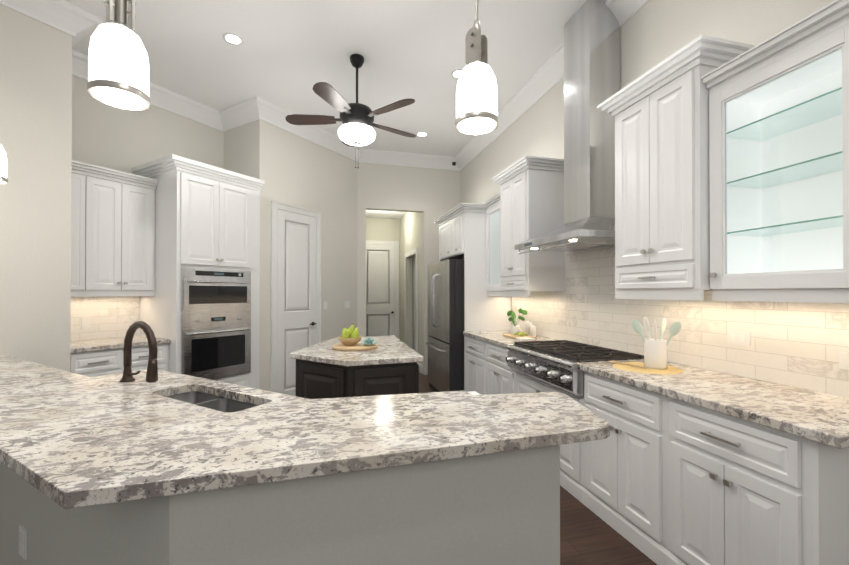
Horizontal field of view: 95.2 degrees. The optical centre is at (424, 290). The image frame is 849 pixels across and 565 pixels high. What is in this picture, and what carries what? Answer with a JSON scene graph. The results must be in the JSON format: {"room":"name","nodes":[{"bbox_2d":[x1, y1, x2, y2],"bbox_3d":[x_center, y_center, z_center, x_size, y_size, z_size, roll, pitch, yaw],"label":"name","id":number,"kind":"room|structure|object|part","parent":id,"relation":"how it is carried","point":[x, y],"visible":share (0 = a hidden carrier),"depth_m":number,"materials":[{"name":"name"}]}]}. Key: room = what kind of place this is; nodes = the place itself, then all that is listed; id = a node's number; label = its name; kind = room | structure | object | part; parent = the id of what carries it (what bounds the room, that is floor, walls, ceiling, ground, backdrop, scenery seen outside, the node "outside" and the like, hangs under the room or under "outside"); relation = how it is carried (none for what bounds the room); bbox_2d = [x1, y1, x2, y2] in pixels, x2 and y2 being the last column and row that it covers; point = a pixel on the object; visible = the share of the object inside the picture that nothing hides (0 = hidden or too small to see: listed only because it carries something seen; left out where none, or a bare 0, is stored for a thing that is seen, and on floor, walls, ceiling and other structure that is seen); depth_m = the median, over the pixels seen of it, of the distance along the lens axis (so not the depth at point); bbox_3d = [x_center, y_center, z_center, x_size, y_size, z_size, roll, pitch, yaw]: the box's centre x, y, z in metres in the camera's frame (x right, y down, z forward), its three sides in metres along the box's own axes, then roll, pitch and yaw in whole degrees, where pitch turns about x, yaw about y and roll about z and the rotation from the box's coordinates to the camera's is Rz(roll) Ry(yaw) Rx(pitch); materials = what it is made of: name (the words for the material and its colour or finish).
{"room":"kitchen","nodes":[
{"label":"kitchen","id":0,"kind":"room"},
{"bbox_2d":[0,4,357,390],"bbox_3d":[-3.170,-0.428,3.528,0.852,3.660,6.788,0,0,31],"label":"wall","id":1,"kind":"structure","parent":0,"point":[35,190],"depth_m":3.16,"materials":[{"name":"paint"}]},
{"bbox_2d":[71,296,139,340],"bbox_3d":[-3.254,0.247,3.664,0.573,0.480,1.012,0,0,-14],"label":"tile backsplash","id":2,"kind":"structure","parent":1,"relation":"attached to","point":[104,317],"depth_m":3.94,"materials":[{"name":"tile"}]},
{"bbox_2d":[71,160,158,296],"bbox_3d":[-3.138,-0.547,3.782,0.400,1.210,0.798,0,0,31],"label":"upper cabinet","id":3,"kind":"object","parent":1,"relation":"attached to","point":[112,232],"visible":0.73,"depth_m":3.72,"materials":[{"name":"white wood"}]},
{"bbox_2d":[271,201,321,395],"bbox_3d":[-1.689,0.149,5.165,0.605,2.525,0.605,0,0,-14],"label":"pantry door","id":4,"kind":"structure","parent":1,"relation":"in","point":[296,256],"depth_m":5.09,"materials":[{"name":"white wood"}]},
{"bbox_2d":[0,0,648,170],"bbox_3d":[-1.382,-2.184,1.313,6.550,0.175,9.400,0,0,-14],"label":"crown molding","id":5,"kind":"structure","parent":1,"relation":"attached to","point":[77,24],"depth_m":4.58,"materials":[{"name":"white wood"}]},
{"bbox_2d":[323,301,326,308],"bbox_3d":[-1.435,0.216,5.616,0.010,0.115,0.075,0,0,31],"label":"light switch","id":6,"kind":"object","parent":1,"relation":"attached to","point":[324,302],"depth_m":5.60,"materials":[{"name":"white plastic"}]},
{"bbox_2d":[344,301,349,307],"bbox_3d":[-1.198,0.219,6.018,0.010,0.115,0.120,0,0,31],"label":"light switch","id":7,"kind":"object","parent":1,"relation":"attached to","point":[347,304],"depth_m":6.01,"materials":[{"name":"white plastic"}]},
{"bbox_2d":[65,0,604,156],"bbox_3d":[-2.216,-2.289,2.648,9.200,0.050,12.400,0,0,-14],"label":"ceiling","id":8,"kind":"structure","parent":0,"point":[286,55],"depth_m":3.65,"materials":[{"name":"paint"}]},
{"bbox_2d":[0,144,7,183],"bbox_3d":[-2.511,-1.449,2.226,0.168,1.633,0.168,0,0,-14],"label":"pendant light","id":9,"kind":"object","parent":8,"relation":"hanging from","point":[3,169],"visible":1,"depth_m":2.24,"materials":[{"name":"white glass"}]},
{"bbox_2d":[87,0,150,110],"bbox_3d":[-1.018,-1.454,1.300,0.168,1.633,0.168,0,0,-14],"label":"pendant light","id":10,"kind":"object","parent":8,"relation":"hanging from","point":[118,74],"visible":1,"depth_m":1.25,"materials":[{"name":"white glass"}]},
{"bbox_2d":[223,33,243,45],"bbox_3d":[-1.718,-2.255,3.478,0.168,0.005,0.168,0,0,-5],"label":"recessed light","id":11,"kind":"object","parent":8,"relation":"in","point":[233,39],"depth_m":3.48,"materials":[{"name":"white glass"}]},
{"bbox_2d":[285,54,415,167],"bbox_3d":[-0.679,-1.720,3.801,1.313,1.071,1.284,0,0,-14],"label":"ceiling fan","id":12,"kind":"object","parent":8,"relation":"hanging from","point":[356,119],"visible":1,"depth_m":3.65,"materials":[{"name":"brown"}]},
{"bbox_2d":[416,132,427,136],"bbox_3d":[-0.036,-2.243,5.565,0.168,0.005,0.168,0,0,31],"label":"recessed light","id":13,"kind":"object","parent":8,"relation":"in","point":[421,134],"depth_m":5.57,"materials":[{"name":"white glass"}]},
{"bbox_2d":[451,69,461,78],"bbox_3d":[0.359,-2.252,4.035,0.168,0.005,0.168,0,0,31],"label":"recessed light","id":14,"kind":"object","parent":8,"relation":"in","point":[455,74],"depth_m":4.02,"materials":[{"name":"white"}]},
{"bbox_2d":[455,0,498,134],"bbox_3d":[0.203,-1.453,1.511,0.168,1.633,0.168,0,0,-14],"label":"pendant light","id":15,"kind":"object","parent":8,"relation":"hanging from","point":[476,102],"visible":1,"depth_m":1.46,"materials":[{"name":"white glass"}]},
{"bbox_2d":[366,218,398,244],"bbox_3d":[-0.471,-0.078,8.724,2.400,3.020,0.120,0,0,-14],"label":"wall","id":16,"kind":"structure","parent":0,"point":[377,229],"depth_m":8.55,"materials":[{"name":"paint"}]},
{"bbox_2d":[366,240,398,338],"bbox_3d":[-1.005,0.168,8.467,0.910,2.525,0.101,0,0,-14],"label":"hall door","id":17,"kind":"structure","parent":16,"relation":"in","point":[382,288],"depth_m":8.53,"materials":[{"name":"white wood"}]},
{"bbox_2d":[366,210,406,218],"bbox_3d":[-0.212,-1.611,7.726,2.400,0.066,2.200,0,0,-14],"label":"ceiling","id":18,"kind":"structure","parent":0,"point":[384,214],"depth_m":8.12,"materials":[{"name":"paint"}]},
{"bbox_2d":[357,162,459,374],"bbox_3d":[-0.271,-0.411,6.505,1.800,3.660,0.120,0,0,-14],"label":"wall","id":19,"kind":"structure","parent":0,"point":[431,194],"depth_m":6.46,"materials":[{"name":"paint"}]},
{"bbox_2d":[399,212,422,365],"bbox_3d":[-0.234,-0.084,7.644,0.120,3.020,2.070,0,0,-14],"label":"wall","id":20,"kind":"structure","parent":0,"point":[406,230],"depth_m":7.92,"materials":[{"name":"paint"}]},
{"bbox_2d":[405,248,417,352],"bbox_3d":[0.190,0.333,7.590,0.963,2.185,1.070,0,0,-14],"label":"door frame","id":21,"kind":"structure","parent":20,"relation":"in","point":[415,300],"depth_m":7.90,"materials":[{"name":"white wood"}]},
{"bbox_2d":[417,362,422,373],"bbox_3d":[-0.096,1.354,6.824,0.016,0.135,0.430,0,0,-14],"label":"baseboard","id":22,"kind":"structure","parent":20,"relation":"attached to","point":[420,368],"depth_m":6.69,"materials":[{"name":"white"}]},
{"bbox_2d":[419,372,656,564],"bbox_3d":[-2.216,1.421,2.626,9.200,0.050,12.400,0,0,-14],"label":"floor","id":23,"kind":"structure","parent":0,"point":[588,536],"depth_m":2.16,"materials":[{"name":"brown wood"}]},
{"bbox_2d":[70,343,168,376],"bbox_3d":[-3.025,0.967,3.707,0.661,0.871,0.797,0,0,31],"label":"base cabinet","id":24,"kind":"object","parent":23,"relation":"on","point":[98,363],"visible":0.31,"depth_m":3.49,"materials":[{"name":"white wood"}]},
{"bbox_2d":[71,336,169,352],"bbox_3d":[-3.032,0.509,3.714,0.645,0.040,0.798,0,0,31],"label":"countertop","id":25,"kind":"structure","parent":24,"relation":"on","point":[96,345],"depth_m":3.63,"materials":[{"name":"stone"}]},
{"bbox_2d":[131,162,262,388],"bbox_3d":[-2.544,0.092,4.445,1.196,2.630,1.196,0,0,-14],"label":"tall cabinet","id":26,"kind":"object","parent":23,"relation":"on","point":[200,309],"depth_m":4.10,"materials":[{"name":"white wood"}]},
{"bbox_2d":[0,453,559,564],"bbox_3d":[-1.396,0.956,1.956,3.307,0.872,2.202,0,0,-14],"label":"base cabinet","id":27,"kind":"object","parent":23,"relation":"on","point":[489,512],"depth_m":1.18,"materials":[{"name":"paint"}]},
{"bbox_2d":[0,357,609,516],"bbox_3d":[-1.334,0.499,2.041,3.716,0.040,2.446,0,0,-14],"label":"countertop","id":28,"kind":"structure","parent":27,"relation":"on","point":[60,450],"depth_m":1.28,"materials":[{"name":"beige stone"}]},
{"bbox_2d":[116,321,159,384],"bbox_3d":[-1.467,0.317,1.990,0.241,0.321,0.242,0,0,-14],"label":"faucet","id":29,"kind":"object","parent":28,"relation":"on","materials":[{"name":"brown metal"}]},
{"bbox_2d":[108,385,279,420],"bbox_3d":[-0.972,0.612,1.748,0.675,0.214,0.675,0,0,-14],"label":"sink","id":30,"kind":"object","parent":28,"relation":"in","point":[201,400],"depth_m":1.75,"materials":[{"name":"grey metal"}]},
{"bbox_2d":[296,363,418,398],"bbox_3d":[-0.621,0.965,3.397,0.939,0.872,1.440,0,0,-14],"label":"kitchen island","id":31,"kind":"object","parent":23,"relation":"on","point":[403,378],"depth_m":2.78,"materials":[{"name":"black wood"}]},
{"bbox_2d":[290,335,422,370],"bbox_3d":[-0.630,0.507,3.402,1.004,0.040,1.498,0,0,-14],"label":"island countertop","id":32,"kind":"structure","parent":31,"relation":"on","point":[390,350],"depth_m":2.93,"materials":[{"name":"beige stone"}]},
{"bbox_2d":[332,342,377,350],"bbox_3d":[-0.586,0.474,3.279,0.380,0.024,0.380,0,0,-14],"label":"cutting board","id":33,"kind":"object","parent":32,"relation":"on","point":[359,346],"visible":0.85,"depth_m":3.16,"materials":[{"name":"beige wood"}]},
{"bbox_2d":[337,323,361,345],"bbox_3d":[-0.632,0.367,3.278,0.210,0.188,0.210,0,0,-14],"label":"bowl","id":34,"kind":"object","parent":33,"relation":"on","point":[350,336],"visible":1,"depth_m":3.23,"materials":[{"name":"beige wood"}]},
{"bbox_2d":[361,337,377,344],"bbox_3d":[-0.459,0.422,3.235,0.148,0.068,0.150,0,0,-14],"label":"decor","id":35,"kind":"object","parent":33,"relation":"on","point":[368,341],"visible":1,"depth_m":3.22,"materials":[{"name":"teal"}]},
{"bbox_2d":[425,259,463,391],"bbox_3d":[0.520,0.513,5.240,0.859,1.773,1.015,0,0,-14],"label":"refrigerator","id":36,"kind":"object","parent":23,"relation":"on","point":[445,343],"visible":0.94,"depth_m":4.76,"materials":[{"name":"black metal"}]},
{"bbox_2d":[465,336,484,394],"bbox_3d":[0.862,0.971,4.439,0.629,0.872,0.628,0,0,-14],"label":"base cabinet","id":37,"kind":"object","parent":23,"relation":"on","point":[474,348],"depth_m":4.33,"materials":[{"name":"white wood"}]},
{"bbox_2d":[485,342,512,393],"bbox_3d":[1.019,0.967,3.832,0.629,0.872,0.625,0,0,-14],"label":"base cabinet","id":38,"kind":"object","parent":23,"relation":"on","point":[498,376],"depth_m":3.77,"materials":[{"name":"white wood"}]},
{"bbox_2d":[513,370,576,498],"bbox_3d":[1.215,1.054,3.071,0.629,0.690,0.945,0,0,-14],"label":"base cabinet","id":39,"kind":"object","parent":23,"relation":"on","point":[522,383],"depth_m":2.74,"materials":[{"name":"white wood"}]},
{"bbox_2d":[506,340,643,396],"bbox_3d":[1.124,0.575,3.051,0.666,0.248,0.937,0,0,-14],"label":"range","id":40,"kind":"object","parent":39,"relation":"in","point":[555,363],"visible":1,"depth_m":2.84,"materials":[{"name":"silver metal"}]},
{"bbox_2d":[577,372,660,564],"bbox_3d":[1.413,0.958,2.305,0.629,0.872,0.640,0,0,-14],"label":"base cabinet","id":41,"kind":"object","parent":23,"relation":"on","point":[657,479],"depth_m":2.17,"materials":[{"name":"white wood"}]},
{"bbox_2d":[661,395,848,564],"bbox_3d":[1.569,0.955,1.699,0.629,0.872,0.610,0,0,-14],"label":"base cabinet","id":42,"kind":"object","parent":23,"relation":"on","point":[735,491],"depth_m":1.55,"materials":[{"name":"white wood"}]},
{"bbox_2d":[463,330,848,448],"bbox_3d":[1.215,0.505,3.037,0.644,0.040,3.521,0,0,-14],"label":"countertop","id":43,"kind":"structure","parent":42,"relation":"on","point":[819,417],"depth_m":1.74,"materials":[{"name":"stone"}]},
{"bbox_2d":[507,308,526,333],"bbox_3d":[1.017,0.345,4.338,0.223,0.293,0.233,0,0,-14],"label":"potted plant","id":44,"kind":"object","parent":43,"relation":"on","point":[514,328],"visible":0.96,"depth_m":4.30,"materials":[{"name":"green plant"}]},
{"bbox_2d":[503,334,535,338],"bbox_3d":[0.989,0.481,4.057,0.220,0.018,0.320,0,0,-14],"label":"cutting board","id":45,"kind":"object","parent":43,"relation":"on","point":[511,336],"visible":0.5,"depth_m":3.98,"materials":[{"name":"beige wood"}]},
{"bbox_2d":[514,332,527,335],"bbox_3d":[0.989,0.448,3.976,0.119,0.042,0.140,0,0,-14],"label":"grapes","id":46,"kind":"object","parent":45,"relation":"on","point":[520,334],"visible":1,"depth_m":3.97,"materials":[{"name":"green food"}]},
{"bbox_2d":[516,337,535,340],"bbox_3d":[0.995,0.478,3.816,0.150,0.020,0.130,0,0,-14],"label":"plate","id":47,"kind":"object","parent":43,"relation":"on","point":[525,339],"visible":1,"depth_m":3.77,"materials":[{"name":"white"}]},
{"bbox_2d":[524,320,530,333],"bbox_3d":[1.119,0.407,4.195,0.080,0.167,0.079,0,0,-14],"label":"canister","id":48,"kind":"object","parent":43,"relation":"on","point":[527,322],"depth_m":4.17,"materials":[{"name":"white ceramic"}]},
{"bbox_2d":[527,323,535,336],"bbox_3d":[1.152,0.427,4.110,0.066,0.127,0.065,0,0,-14],"label":"canister","id":49,"kind":"object","parent":43,"relation":"on","point":[529,329],"depth_m":4.10,"materials":[{"name":"white ceramic"}]},
{"bbox_2d":[612,362,682,373],"bbox_3d":[1.375,0.478,2.401,0.380,0.005,0.380,0,0,-14],"label":"woven mat","id":50,"kind":"object","parent":43,"relation":"on","point":[671,370],"visible":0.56,"depth_m":2.33,"materials":[{"name":"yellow wicker"}]},
{"bbox_2d":[609,361,646,368],"bbox_3d":[1.280,0.468,2.459,0.066,0.011,0.262,0,0,-14],"label":"spoon","id":51,"kind":"object","parent":50,"relation":"on","point":[627,364],"visible":1,"depth_m":2.45,"materials":[{"name":"beige wood"}]},
{"bbox_2d":[632,317,680,368],"bbox_3d":[1.433,0.322,2.389,0.234,0.305,0.229,0,0,-14],"label":"utensil crock","id":52,"kind":"object","parent":50,"relation":"on","point":[655,353],"visible":1,"depth_m":2.35,"materials":[{"name":"white ceramic"}]},
{"bbox_2d":[460,0,847,397],"bbox_3d":[1.663,-0.437,2.150,0.470,3.660,9.520,0,0,-14],"label":"wall","id":53,"kind":"structure","parent":0,"point":[653,33],"depth_m":2.81,"materials":[{"name":"paint"}]},
{"bbox_2d":[437,220,480,263],"bbox_3d":[0.558,-0.712,5.608,0.639,0.530,0.354,0,0,-14],"label":"upper cabinet","id":54,"kind":"object","parent":53,"relation":"attached to","point":[441,226],"depth_m":5.51,"materials":[{"name":"white wood"}]},
{"bbox_2d":[445,216,488,259],"bbox_3d":[0.643,-0.714,5.279,0.639,0.530,0.326,0,0,-14],"label":"upper cabinet","id":55,"kind":"object","parent":53,"relation":"attached to","point":[448,219],"depth_m":5.19,"materials":[{"name":"white wood"}]},
{"bbox_2d":[453,208,492,259],"bbox_3d":[0.728,-0.716,4.949,0.639,0.530,0.354,0,0,-14],"label":"upper cabinet","id":56,"kind":"object","parent":53,"relation":"attached to","point":[472,227],"depth_m":4.72,"materials":[{"name":"white wood"}]},
{"bbox_2d":[493,164,564,291],"bbox_3d":[1.081,-0.584,4.020,0.419,1.185,0.672,0,0,-14],"label":"upper cabinet","id":57,"kind":"object","parent":53,"relation":"attached to","point":[529,203],"depth_m":3.73,"materials":[{"name":"white wood"}]},
{"bbox_3d":[0.961,-0.505,4.531,0.395,1.145,0.511,0,0,-14],"label":"cab mount glass","id":58,"kind":"part","parent":57,"relation":"part of","materials":[{"name":"white glass"}]},
{"bbox_2d":[515,0,619,253],"bbox_3d":[1.213,-1.291,3.134,0.590,1.931,0.920,0,0,-14],"label":"range hood","id":59,"kind":"object","parent":53,"relation":"attached to","point":[591,55],"visible":0.83,"depth_m":3.02,"materials":[{"name":"silver metal"}]},
{"bbox_2d":[511,245,848,397],"bbox_3d":[1.517,0.032,3.154,0.010,0.905,3.449,0,0,-14],"label":"tile backsplash","id":60,"kind":"structure","parent":53,"relation":"attached to","point":[799,344],"depth_m":2.36,"materials":[{"name":"tile"}]},
{"bbox_2d":[727,330,750,345],"bbox_3d":[1.761,0.266,2.171,0.008,0.075,0.120,0,0,-14],"label":"electrical outlet","id":61,"kind":"object","parent":60,"relation":"attached to","point":[739,337],"depth_m":2.16,"materials":[{"name":"white plastic"}]},
{"bbox_2d":[839,352,848,369],"bbox_3d":[1.885,0.313,1.687,0.008,0.075,0.120,0,0,-14],"label":"electrical outlet","id":62,"kind":"object","parent":60,"relation":"attached to","point":[843,356],"depth_m":1.73,"materials":[{"name":"white plastic"}]},
{"bbox_2d":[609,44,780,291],"bbox_3d":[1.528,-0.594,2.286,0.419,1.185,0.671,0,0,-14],"label":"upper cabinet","id":63,"kind":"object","parent":53,"relation":"attached to","point":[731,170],"depth_m":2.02,"materials":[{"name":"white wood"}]},
{"bbox_3d":[1.682,-0.522,1.735,0.395,1.145,0.605,0,0,-14],"label":"cab mount glass","id":64,"kind":"part","parent":63,"relation":"part of","materials":[{"name":"white"}]}
]}

